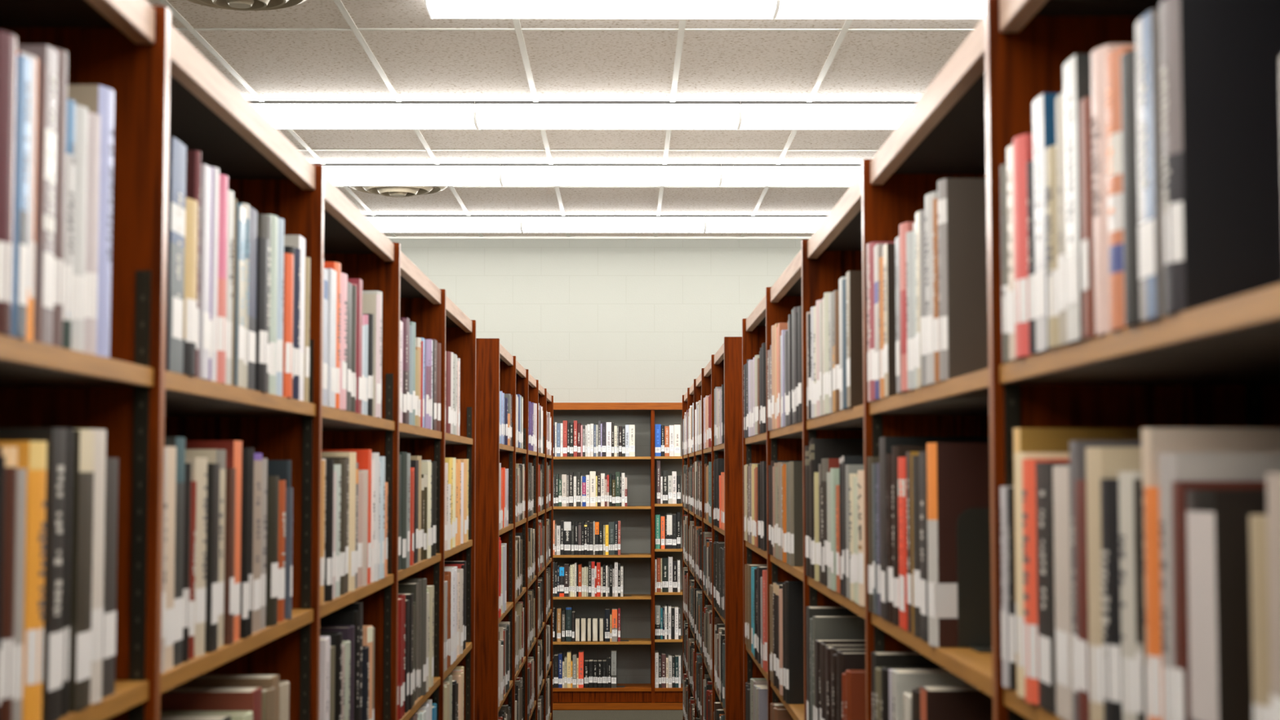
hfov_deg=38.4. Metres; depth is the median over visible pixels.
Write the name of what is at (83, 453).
book
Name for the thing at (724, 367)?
bookcase
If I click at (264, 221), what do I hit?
book
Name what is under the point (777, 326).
book
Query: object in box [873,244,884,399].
book
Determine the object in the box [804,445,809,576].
book
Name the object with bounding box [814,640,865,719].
book
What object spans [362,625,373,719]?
book
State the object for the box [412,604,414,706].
book
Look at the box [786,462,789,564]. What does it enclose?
book
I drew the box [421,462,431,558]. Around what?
book
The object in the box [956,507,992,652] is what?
bookend
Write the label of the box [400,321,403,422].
book
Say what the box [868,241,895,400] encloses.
book
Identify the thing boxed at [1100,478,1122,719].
book
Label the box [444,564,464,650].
book
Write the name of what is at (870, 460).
book
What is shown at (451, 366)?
book
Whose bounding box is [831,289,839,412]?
book
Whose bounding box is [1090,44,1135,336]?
book
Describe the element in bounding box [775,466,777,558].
book
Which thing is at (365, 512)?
book
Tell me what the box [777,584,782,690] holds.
book
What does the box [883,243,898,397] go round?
book
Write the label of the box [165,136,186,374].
book
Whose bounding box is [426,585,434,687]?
book
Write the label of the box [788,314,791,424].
book
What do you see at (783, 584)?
book
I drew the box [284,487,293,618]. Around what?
book
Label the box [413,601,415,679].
book
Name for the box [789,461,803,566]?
book
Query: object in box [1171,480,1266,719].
book
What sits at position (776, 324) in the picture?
book
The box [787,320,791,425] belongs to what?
book
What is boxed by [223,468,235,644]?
book
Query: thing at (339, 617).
book
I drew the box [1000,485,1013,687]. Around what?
book
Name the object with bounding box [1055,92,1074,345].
book
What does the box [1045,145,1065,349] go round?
book
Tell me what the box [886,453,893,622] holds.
book
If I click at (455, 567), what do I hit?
book
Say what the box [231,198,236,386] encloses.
book
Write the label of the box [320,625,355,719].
book
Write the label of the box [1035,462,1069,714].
book
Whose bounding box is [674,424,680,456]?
book
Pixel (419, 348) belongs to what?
book
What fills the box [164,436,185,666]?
book
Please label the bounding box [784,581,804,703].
book
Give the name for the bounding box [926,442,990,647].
book
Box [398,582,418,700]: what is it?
book
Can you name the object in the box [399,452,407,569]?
book
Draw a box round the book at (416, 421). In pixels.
[414,350,418,426]
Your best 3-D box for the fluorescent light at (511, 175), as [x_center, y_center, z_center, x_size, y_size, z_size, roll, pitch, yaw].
[-0.159,-1.006,10.065,1.195,0.094,0.250,0,-4,0]
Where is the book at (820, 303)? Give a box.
[818,302,822,415]
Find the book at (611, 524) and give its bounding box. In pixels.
[608,521,614,555]
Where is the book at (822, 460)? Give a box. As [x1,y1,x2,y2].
[821,458,824,584]
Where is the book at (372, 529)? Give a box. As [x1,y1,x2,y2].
[370,458,374,582]
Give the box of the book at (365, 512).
[358,469,368,586]
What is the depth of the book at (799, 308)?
3.64 m
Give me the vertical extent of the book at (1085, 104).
0.180 m
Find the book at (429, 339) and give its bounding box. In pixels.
[429,338,432,429]
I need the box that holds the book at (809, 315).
[808,314,813,418]
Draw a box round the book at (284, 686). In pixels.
[279,680,289,719]
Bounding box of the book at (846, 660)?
[836,650,865,719]
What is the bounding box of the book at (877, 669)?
[875,666,882,719]
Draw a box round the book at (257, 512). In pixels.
[252,453,262,633]
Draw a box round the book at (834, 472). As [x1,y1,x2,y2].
[830,467,839,591]
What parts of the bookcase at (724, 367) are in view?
shelf, shelf, shelf, shelf, shelf, shelf, shelf, shelf, shelf, shelf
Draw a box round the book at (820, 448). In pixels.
[809,438,863,578]
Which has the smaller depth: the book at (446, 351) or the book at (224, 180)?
the book at (224, 180)
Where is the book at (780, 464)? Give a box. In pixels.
[777,462,786,559]
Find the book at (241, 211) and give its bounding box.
[234,205,245,387]
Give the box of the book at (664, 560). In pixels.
[662,556,667,591]
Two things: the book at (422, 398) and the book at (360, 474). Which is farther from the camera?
the book at (422, 398)
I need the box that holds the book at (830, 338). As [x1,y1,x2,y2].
[828,293,833,413]
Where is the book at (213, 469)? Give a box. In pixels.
[204,463,219,652]
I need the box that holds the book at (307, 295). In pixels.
[303,257,310,402]
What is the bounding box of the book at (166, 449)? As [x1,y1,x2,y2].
[160,447,168,673]
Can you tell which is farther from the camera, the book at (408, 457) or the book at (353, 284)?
the book at (408, 457)
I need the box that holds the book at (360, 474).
[357,472,363,586]
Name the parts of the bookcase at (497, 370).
shelf, shelf, shelf, shelf, shelf, shelf, shelf, shelf, shelf, shelf, shelf, shelf, shelf, shelf, shelf, shelf, shelf, shelf, shelf, shelf, shelf, shelf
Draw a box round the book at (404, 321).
[400,318,407,423]
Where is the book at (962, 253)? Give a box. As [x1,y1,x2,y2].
[937,177,988,381]
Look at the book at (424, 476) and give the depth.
4.15 m
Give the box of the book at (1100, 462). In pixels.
[1085,447,1142,719]
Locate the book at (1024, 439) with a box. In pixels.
[1013,427,1149,693]
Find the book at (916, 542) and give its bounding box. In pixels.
[912,455,920,637]
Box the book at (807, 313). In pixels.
[806,311,811,419]
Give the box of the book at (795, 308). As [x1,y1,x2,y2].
[793,306,797,423]
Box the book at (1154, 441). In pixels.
[1141,427,1279,719]
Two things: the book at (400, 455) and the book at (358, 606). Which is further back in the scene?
the book at (400, 455)
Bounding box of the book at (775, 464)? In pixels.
[773,462,777,557]
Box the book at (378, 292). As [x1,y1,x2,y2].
[362,290,382,417]
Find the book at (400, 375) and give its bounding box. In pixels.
[399,320,401,422]
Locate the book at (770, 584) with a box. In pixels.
[769,584,773,679]
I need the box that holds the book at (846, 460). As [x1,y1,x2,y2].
[841,455,863,596]
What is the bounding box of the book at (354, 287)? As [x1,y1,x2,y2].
[351,285,356,412]
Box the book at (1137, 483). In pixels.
[1133,479,1146,719]
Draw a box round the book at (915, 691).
[911,688,919,719]
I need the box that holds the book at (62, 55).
[52,47,67,347]
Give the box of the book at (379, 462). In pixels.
[377,462,380,579]
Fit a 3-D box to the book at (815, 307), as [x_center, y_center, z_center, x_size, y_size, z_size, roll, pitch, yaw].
[0.396,0.003,3.351,0.159,0.202,0.052,0,-4,0]
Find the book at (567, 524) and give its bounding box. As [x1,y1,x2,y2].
[564,520,571,555]
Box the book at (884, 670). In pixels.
[880,666,944,719]
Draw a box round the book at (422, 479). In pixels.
[421,477,424,559]
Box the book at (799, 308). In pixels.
[797,306,802,422]
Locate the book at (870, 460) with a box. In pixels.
[866,456,879,612]
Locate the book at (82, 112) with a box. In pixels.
[71,104,88,352]
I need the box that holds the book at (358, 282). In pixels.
[347,278,362,413]
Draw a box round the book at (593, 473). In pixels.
[590,471,595,506]
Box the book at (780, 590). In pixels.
[778,588,782,695]
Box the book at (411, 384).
[408,324,413,425]
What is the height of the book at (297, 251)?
0.207 m
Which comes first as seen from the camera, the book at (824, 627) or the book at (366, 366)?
the book at (366, 366)
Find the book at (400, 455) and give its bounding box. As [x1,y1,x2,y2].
[398,454,401,570]
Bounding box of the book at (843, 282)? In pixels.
[841,279,848,408]
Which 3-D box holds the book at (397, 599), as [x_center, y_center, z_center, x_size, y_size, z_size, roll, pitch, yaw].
[-0.564,0.599,3.663,0.168,0.239,0.039,0,-4,0]
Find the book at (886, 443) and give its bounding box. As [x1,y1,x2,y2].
[879,436,989,620]
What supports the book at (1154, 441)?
on the bookcase at (1217, 364)
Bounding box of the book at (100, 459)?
[73,428,106,704]
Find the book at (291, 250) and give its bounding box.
[284,246,294,398]
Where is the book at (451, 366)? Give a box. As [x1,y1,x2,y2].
[450,351,453,434]
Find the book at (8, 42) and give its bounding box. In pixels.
[0,30,17,336]
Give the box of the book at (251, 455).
[242,447,253,635]
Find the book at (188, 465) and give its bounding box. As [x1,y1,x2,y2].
[182,462,191,662]
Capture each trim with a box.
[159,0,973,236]
[386,235,810,239]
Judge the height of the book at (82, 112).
0.205 m
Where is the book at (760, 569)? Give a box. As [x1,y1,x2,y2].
[757,566,767,663]
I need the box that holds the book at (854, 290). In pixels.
[845,271,863,408]
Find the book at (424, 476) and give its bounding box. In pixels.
[421,474,427,559]
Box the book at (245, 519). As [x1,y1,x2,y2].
[240,448,250,638]
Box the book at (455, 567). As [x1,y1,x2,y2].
[444,566,457,659]
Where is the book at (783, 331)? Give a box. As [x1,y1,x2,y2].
[781,329,787,426]
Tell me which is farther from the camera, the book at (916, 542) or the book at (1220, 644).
the book at (916, 542)
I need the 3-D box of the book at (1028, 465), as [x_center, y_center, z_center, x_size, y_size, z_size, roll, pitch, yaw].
[0.404,0.188,1.570,0.152,0.206,0.042,0,-4,0]
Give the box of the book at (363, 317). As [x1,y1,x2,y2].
[361,315,364,414]
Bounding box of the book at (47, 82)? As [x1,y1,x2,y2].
[16,44,57,345]
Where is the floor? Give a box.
[552,710,682,719]
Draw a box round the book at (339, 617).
[320,609,358,719]
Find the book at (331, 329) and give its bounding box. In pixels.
[325,268,336,408]
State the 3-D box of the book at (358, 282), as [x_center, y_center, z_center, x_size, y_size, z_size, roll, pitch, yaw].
[-0.560,-0.023,3.133,0.170,0.229,0.039,0,-4,0]
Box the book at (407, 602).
[404,600,409,712]
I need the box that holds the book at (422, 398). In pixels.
[420,341,424,427]
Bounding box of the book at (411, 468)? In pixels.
[410,467,414,492]
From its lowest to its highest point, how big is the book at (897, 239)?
0.197 m
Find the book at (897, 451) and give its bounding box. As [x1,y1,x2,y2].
[891,445,926,625]
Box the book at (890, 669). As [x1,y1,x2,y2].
[888,668,945,719]
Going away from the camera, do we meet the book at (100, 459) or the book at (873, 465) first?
the book at (100, 459)
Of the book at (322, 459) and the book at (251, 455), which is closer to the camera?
the book at (251, 455)
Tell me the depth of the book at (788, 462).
3.90 m
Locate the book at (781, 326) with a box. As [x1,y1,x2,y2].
[777,322,787,427]
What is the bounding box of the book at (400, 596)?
[397,594,405,715]
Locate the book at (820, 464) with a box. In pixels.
[818,463,822,582]
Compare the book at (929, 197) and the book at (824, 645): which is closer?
the book at (929, 197)
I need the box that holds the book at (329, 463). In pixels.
[324,459,333,601]
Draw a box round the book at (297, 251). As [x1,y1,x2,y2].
[293,248,301,399]
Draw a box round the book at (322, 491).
[320,460,324,605]
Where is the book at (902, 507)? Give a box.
[897,457,907,630]
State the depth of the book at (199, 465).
1.97 m
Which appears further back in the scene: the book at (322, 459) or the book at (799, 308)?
the book at (799, 308)
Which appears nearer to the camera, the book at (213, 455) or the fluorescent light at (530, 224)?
the book at (213, 455)
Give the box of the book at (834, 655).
[832,653,837,719]
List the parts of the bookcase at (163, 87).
shelf, shelf, shelf, shelf, shelf, shelf, shelf, shelf, shelf, shelf, shelf, shelf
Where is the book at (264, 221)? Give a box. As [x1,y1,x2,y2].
[257,213,271,393]
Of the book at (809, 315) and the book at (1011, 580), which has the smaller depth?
the book at (1011, 580)
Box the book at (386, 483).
[384,482,387,577]
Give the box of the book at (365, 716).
[361,646,368,719]
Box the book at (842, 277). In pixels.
[838,276,845,410]
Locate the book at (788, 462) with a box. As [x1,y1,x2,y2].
[788,462,790,564]
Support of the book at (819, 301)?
on the bookcase at (1217, 364)
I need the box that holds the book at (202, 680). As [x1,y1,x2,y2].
[177,674,279,719]
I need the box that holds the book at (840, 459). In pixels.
[839,457,842,595]
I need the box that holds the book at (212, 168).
[208,166,213,380]
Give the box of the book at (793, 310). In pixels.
[792,310,795,423]
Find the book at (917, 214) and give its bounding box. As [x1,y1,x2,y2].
[915,211,924,387]
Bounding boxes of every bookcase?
[0,0,475,719]
[474,338,553,719]
[552,402,682,710]
[682,337,743,719]
[742,0,1279,719]
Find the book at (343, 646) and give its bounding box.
[341,644,344,719]
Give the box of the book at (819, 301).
[816,299,822,417]
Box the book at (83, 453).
[68,430,94,711]
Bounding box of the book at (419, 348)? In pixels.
[415,346,421,426]
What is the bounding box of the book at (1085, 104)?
[1079,96,1096,338]
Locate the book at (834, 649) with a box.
[831,646,865,719]
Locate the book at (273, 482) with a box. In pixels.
[265,475,279,626]
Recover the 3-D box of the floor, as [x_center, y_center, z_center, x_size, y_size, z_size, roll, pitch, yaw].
[-0.032,1.924,4.255,12.400,0.100,17.130,0,-4,0]
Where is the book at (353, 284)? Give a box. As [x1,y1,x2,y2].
[350,282,356,413]
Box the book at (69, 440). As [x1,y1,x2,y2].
[58,427,73,716]
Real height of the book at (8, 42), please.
0.220 m
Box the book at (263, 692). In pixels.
[261,691,264,719]
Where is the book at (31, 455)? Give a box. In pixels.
[0,440,47,719]
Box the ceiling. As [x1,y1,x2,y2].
[146,0,982,236]
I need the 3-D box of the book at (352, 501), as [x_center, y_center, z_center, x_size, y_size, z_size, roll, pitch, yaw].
[-0.550,0.268,3.051,0.156,0.229,0.058,0,-4,0]
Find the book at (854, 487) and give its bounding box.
[853,476,857,602]
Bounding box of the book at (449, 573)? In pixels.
[444,571,451,666]
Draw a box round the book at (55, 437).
[0,427,66,719]
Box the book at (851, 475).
[848,473,857,600]
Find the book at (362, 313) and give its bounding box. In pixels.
[362,313,373,414]
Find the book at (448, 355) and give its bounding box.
[445,351,451,433]
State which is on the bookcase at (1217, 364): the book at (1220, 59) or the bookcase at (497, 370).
the book at (1220, 59)
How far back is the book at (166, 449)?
1.80 m
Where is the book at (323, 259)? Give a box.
[322,258,324,387]
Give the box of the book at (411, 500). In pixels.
[409,471,413,565]
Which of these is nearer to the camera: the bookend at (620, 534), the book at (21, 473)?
the book at (21, 473)
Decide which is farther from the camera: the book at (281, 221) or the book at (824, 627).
the book at (824, 627)
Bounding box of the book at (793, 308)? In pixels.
[791,308,794,424]
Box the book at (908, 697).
[904,693,911,719]
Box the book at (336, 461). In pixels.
[325,458,346,595]
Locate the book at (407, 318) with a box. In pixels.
[400,317,409,424]
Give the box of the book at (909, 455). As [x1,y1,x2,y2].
[906,451,919,633]
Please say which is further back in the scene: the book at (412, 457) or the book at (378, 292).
the book at (412, 457)
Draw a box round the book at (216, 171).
[210,166,219,382]
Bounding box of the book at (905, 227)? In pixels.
[899,222,915,391]
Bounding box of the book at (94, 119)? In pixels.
[84,111,100,355]
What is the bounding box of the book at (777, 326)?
[776,326,780,428]
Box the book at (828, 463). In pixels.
[823,457,839,586]
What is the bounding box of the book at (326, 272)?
[322,268,328,406]
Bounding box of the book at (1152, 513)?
[1144,486,1163,719]
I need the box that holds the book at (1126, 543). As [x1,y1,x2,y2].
[1118,471,1142,719]
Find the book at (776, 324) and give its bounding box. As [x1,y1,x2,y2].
[774,323,777,429]
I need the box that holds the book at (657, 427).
[654,424,661,456]
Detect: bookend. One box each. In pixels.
[616,665,624,687]
[620,533,629,555]
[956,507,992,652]
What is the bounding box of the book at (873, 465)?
[871,463,877,613]
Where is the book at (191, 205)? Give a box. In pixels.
[182,197,198,377]
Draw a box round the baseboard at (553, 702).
[552,702,682,702]
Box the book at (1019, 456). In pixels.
[1014,452,1069,697]
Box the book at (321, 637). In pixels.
[320,635,330,719]
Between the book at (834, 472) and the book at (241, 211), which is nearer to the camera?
the book at (241, 211)
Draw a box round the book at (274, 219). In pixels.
[266,214,278,395]
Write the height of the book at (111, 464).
0.208 m
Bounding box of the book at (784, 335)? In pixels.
[784,334,786,426]
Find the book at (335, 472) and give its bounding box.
[332,471,336,599]
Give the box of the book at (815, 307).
[813,306,817,417]
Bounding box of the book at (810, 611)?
[805,606,857,719]
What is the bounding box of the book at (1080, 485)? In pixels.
[1075,480,1089,719]
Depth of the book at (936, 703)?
2.12 m
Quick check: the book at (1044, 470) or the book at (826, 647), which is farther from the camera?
the book at (826, 647)
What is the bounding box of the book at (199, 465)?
[185,457,207,656]
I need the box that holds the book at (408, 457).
[406,453,410,568]
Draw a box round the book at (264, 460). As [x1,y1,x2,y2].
[260,457,267,628]
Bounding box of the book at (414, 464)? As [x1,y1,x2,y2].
[410,460,418,563]
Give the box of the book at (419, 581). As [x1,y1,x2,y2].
[398,579,421,697]
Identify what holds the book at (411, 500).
on the bookcase at (163, 87)
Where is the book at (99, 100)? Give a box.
[66,84,114,358]
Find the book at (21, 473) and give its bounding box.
[12,468,26,719]
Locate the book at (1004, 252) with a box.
[1000,163,1011,363]
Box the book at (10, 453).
[0,446,17,719]
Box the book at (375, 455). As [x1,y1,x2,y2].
[371,452,379,581]
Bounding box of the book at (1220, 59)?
[1160,0,1279,315]
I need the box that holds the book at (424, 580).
[401,577,426,695]
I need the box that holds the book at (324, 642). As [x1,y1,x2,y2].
[319,638,328,719]
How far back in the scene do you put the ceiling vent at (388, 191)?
10.60 m
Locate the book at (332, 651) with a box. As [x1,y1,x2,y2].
[329,645,335,719]
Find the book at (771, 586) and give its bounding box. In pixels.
[770,585,773,683]
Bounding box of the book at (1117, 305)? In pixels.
[1105,46,1135,332]
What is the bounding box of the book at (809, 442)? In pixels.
[808,441,810,577]
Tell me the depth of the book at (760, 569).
4.76 m
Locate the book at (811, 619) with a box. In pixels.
[809,617,813,719]
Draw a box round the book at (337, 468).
[333,464,341,597]
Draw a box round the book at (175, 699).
[160,687,262,719]
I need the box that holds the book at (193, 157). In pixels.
[185,150,201,377]
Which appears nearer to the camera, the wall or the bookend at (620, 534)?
the bookend at (620, 534)
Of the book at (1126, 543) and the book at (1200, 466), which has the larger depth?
the book at (1126, 543)
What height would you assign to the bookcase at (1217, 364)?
2.060 m
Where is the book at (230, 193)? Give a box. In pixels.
[225,189,233,385]
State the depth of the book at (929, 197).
2.08 m
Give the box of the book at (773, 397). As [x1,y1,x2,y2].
[771,324,775,429]
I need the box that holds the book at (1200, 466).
[1158,452,1279,719]
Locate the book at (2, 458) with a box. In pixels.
[0,456,4,704]
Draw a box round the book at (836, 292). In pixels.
[834,290,839,411]
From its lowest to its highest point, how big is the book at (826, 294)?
0.208 m
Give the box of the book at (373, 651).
[372,626,374,719]
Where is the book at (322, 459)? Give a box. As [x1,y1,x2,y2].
[321,458,325,602]
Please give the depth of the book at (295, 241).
2.56 m
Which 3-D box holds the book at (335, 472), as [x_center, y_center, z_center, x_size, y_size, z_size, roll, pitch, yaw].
[-0.544,0.272,2.858,0.143,0.197,0.035,0,-4,0]
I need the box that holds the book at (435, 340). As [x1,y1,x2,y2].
[435,339,437,430]
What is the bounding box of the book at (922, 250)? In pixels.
[920,209,928,386]
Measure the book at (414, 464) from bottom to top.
0.222 m
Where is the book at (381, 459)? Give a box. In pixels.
[378,456,385,578]
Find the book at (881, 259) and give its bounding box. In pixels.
[879,257,884,398]
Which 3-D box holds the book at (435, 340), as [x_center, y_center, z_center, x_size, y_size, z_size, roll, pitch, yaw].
[-0.564,0.061,4.406,0.153,0.217,0.048,0,-4,0]
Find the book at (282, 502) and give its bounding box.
[277,480,285,622]
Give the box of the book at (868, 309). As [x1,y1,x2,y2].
[866,243,873,401]
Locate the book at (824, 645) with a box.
[821,642,865,719]
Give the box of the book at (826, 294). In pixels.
[823,292,831,413]
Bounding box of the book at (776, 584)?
[775,583,782,688]
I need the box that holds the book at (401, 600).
[397,598,403,719]
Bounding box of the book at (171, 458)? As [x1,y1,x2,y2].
[164,446,176,671]
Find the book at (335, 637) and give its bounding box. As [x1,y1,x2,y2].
[320,631,342,719]
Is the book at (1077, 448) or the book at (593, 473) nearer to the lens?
the book at (1077, 448)
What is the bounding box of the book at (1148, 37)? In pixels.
[1134,9,1167,321]
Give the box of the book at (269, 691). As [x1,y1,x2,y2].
[175,686,275,719]
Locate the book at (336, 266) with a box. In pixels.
[324,262,341,408]
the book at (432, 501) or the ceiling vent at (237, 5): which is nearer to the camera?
the book at (432, 501)
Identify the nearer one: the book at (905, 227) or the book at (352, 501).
the book at (905, 227)
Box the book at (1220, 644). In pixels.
[1186,488,1266,719]
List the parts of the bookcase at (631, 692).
shelf, shelf, shelf, kick panel, shelf, shelf, shelf, moulding, rail, shelf, shelf, shelf, shelf, shelf, kick panel, shelf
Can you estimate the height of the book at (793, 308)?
0.239 m
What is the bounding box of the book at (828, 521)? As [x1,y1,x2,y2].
[826,472,831,588]
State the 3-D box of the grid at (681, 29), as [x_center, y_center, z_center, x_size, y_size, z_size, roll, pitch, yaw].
[-0.034,-1.396,4.459,12.400,0.006,17.130,0,-4,0]
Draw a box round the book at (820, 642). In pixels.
[819,640,865,719]
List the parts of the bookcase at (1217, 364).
shelf, shelf, shelf, shelf, shelf, shelf, shelf, shelf, shelf, shelf, shelf, shelf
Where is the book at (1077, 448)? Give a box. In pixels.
[1069,440,1142,719]
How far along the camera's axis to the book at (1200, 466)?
1.16 m
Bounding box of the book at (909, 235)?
[906,231,915,390]
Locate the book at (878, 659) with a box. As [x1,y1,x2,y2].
[871,651,941,719]
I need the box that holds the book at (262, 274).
[255,237,268,392]
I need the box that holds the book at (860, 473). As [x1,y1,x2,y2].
[857,470,865,606]
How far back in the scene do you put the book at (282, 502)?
2.42 m
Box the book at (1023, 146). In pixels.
[1013,133,1034,358]
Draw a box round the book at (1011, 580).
[1007,487,1016,690]
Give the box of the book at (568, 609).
[565,605,572,641]
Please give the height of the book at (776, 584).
0.236 m
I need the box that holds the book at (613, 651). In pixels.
[611,648,616,688]
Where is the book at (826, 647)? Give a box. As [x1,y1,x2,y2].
[825,646,832,719]
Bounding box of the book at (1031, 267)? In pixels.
[1026,160,1039,354]
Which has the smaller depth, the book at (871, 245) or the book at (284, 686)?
the book at (284, 686)
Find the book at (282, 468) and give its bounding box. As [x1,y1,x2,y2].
[266,459,291,487]
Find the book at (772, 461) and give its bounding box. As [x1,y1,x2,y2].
[771,460,802,555]
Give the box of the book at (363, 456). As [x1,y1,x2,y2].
[321,448,371,584]
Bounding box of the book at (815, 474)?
[813,472,819,581]
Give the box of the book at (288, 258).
[282,253,293,398]
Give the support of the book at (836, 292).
on the bookcase at (1217, 364)
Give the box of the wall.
[389,239,802,683]
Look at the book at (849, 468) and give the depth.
2.85 m
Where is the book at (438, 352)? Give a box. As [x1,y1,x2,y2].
[436,342,440,431]
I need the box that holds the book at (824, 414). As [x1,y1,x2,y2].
[822,297,828,415]
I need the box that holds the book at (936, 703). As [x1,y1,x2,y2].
[920,686,993,719]
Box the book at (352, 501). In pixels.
[321,452,355,591]
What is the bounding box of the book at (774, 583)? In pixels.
[773,582,784,686]
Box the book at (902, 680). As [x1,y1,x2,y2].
[891,669,973,719]
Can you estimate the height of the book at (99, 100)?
0.235 m
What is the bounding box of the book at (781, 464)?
[781,464,782,560]
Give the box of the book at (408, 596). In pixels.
[398,593,413,709]
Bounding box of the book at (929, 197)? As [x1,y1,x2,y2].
[924,191,937,385]
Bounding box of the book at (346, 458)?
[321,457,349,593]
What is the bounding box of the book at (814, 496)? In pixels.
[813,496,814,546]
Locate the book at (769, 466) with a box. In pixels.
[768,465,771,554]
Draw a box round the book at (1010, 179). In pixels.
[1006,143,1020,360]
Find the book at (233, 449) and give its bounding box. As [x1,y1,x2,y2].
[185,440,242,641]
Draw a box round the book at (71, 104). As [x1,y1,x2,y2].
[62,98,75,349]
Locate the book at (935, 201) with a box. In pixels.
[932,197,941,382]
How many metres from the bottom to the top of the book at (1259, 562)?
0.171 m
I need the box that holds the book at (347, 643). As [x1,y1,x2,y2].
[342,640,350,719]
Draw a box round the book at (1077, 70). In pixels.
[1062,53,1091,342]
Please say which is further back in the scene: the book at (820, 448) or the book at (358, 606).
the book at (820, 448)
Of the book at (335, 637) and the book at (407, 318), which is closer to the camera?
the book at (335, 637)
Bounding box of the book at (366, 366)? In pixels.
[362,314,368,415]
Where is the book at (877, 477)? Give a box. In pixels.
[875,462,880,615]
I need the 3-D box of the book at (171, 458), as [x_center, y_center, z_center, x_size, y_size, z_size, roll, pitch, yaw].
[-0.542,0.197,1.832,0.151,0.221,0.036,0,-4,0]
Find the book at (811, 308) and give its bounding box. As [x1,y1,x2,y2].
[810,306,815,418]
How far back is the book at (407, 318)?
3.82 m
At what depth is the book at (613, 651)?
12.53 m
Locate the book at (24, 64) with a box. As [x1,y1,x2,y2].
[10,54,31,338]
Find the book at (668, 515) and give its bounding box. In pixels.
[666,513,671,548]
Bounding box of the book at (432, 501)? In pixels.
[431,462,433,556]
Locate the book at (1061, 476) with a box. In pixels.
[1053,465,1073,719]
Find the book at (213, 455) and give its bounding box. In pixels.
[185,448,226,648]
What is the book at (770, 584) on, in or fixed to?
on the bookcase at (1217, 364)
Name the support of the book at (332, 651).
on the bookcase at (163, 87)
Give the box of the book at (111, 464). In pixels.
[102,457,118,697]
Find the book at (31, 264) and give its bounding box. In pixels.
[16,51,38,341]
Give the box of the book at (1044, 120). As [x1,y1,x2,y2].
[1032,93,1061,352]
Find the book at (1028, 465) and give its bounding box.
[1022,458,1069,704]
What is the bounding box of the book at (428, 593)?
[426,591,429,692]
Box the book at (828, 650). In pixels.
[826,648,831,719]
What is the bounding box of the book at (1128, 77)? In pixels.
[1120,48,1147,327]
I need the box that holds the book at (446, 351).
[444,351,446,432]
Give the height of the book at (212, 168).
0.232 m
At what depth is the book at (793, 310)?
3.78 m
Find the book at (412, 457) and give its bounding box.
[410,455,421,561]
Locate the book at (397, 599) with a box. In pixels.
[396,599,399,719]
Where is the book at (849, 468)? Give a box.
[844,464,863,599]
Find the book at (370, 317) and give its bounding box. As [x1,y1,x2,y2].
[367,314,373,416]
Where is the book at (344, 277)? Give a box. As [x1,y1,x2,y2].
[339,272,347,410]
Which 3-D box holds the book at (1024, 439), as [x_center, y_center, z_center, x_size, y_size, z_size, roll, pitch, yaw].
[0.412,0.178,1.635,0.157,0.234,0.020,0,-4,0]
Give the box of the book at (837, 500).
[835,484,839,593]
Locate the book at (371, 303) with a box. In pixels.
[362,293,382,417]
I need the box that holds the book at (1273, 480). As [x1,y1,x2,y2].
[1266,473,1279,719]
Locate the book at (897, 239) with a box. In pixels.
[895,236,904,393]
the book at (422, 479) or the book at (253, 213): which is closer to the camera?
the book at (253, 213)
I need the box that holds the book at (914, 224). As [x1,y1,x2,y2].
[913,222,918,388]
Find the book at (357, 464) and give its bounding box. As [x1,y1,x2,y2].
[355,462,358,588]
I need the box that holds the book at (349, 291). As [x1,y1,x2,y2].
[346,281,352,411]
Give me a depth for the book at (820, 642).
3.26 m
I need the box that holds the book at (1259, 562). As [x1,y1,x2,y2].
[1248,515,1271,719]
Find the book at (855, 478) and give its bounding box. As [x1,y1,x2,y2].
[854,477,858,604]
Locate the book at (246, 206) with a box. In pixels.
[236,202,249,388]
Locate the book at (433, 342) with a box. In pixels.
[432,340,435,430]
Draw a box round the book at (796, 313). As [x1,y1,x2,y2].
[795,311,799,422]
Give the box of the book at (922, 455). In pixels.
[918,451,928,642]
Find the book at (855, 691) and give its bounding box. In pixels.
[844,669,866,719]
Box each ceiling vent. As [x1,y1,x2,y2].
[186,0,306,10]
[350,186,448,196]
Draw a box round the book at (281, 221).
[275,217,284,396]
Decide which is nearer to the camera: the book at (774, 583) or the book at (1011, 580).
the book at (1011, 580)
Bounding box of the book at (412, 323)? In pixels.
[409,321,415,426]
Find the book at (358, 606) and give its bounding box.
[338,601,363,719]
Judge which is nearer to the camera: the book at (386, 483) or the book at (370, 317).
the book at (370, 317)
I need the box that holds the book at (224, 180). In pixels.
[216,173,228,383]
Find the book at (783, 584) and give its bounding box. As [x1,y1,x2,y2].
[782,582,785,701]
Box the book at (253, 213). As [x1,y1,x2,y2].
[247,206,257,390]
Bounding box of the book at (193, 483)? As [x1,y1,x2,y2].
[188,480,196,658]
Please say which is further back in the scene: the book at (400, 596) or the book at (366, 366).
the book at (400, 596)
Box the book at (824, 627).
[812,615,865,719]
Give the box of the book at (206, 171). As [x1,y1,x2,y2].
[198,164,211,379]
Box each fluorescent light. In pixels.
[248,101,477,129]
[322,164,502,186]
[364,215,522,233]
[424,0,777,19]
[475,101,740,129]
[500,164,720,186]
[520,215,705,233]
[704,215,827,233]
[719,164,861,186]
[737,101,916,129]
[773,0,984,19]
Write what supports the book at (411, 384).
on the bookcase at (163, 87)
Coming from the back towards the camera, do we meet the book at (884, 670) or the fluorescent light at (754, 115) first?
the fluorescent light at (754, 115)
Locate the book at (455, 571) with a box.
[453,569,456,661]
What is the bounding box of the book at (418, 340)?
[415,337,421,397]
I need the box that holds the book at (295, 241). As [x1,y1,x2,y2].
[284,235,305,400]
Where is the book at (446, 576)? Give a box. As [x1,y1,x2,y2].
[444,574,448,668]

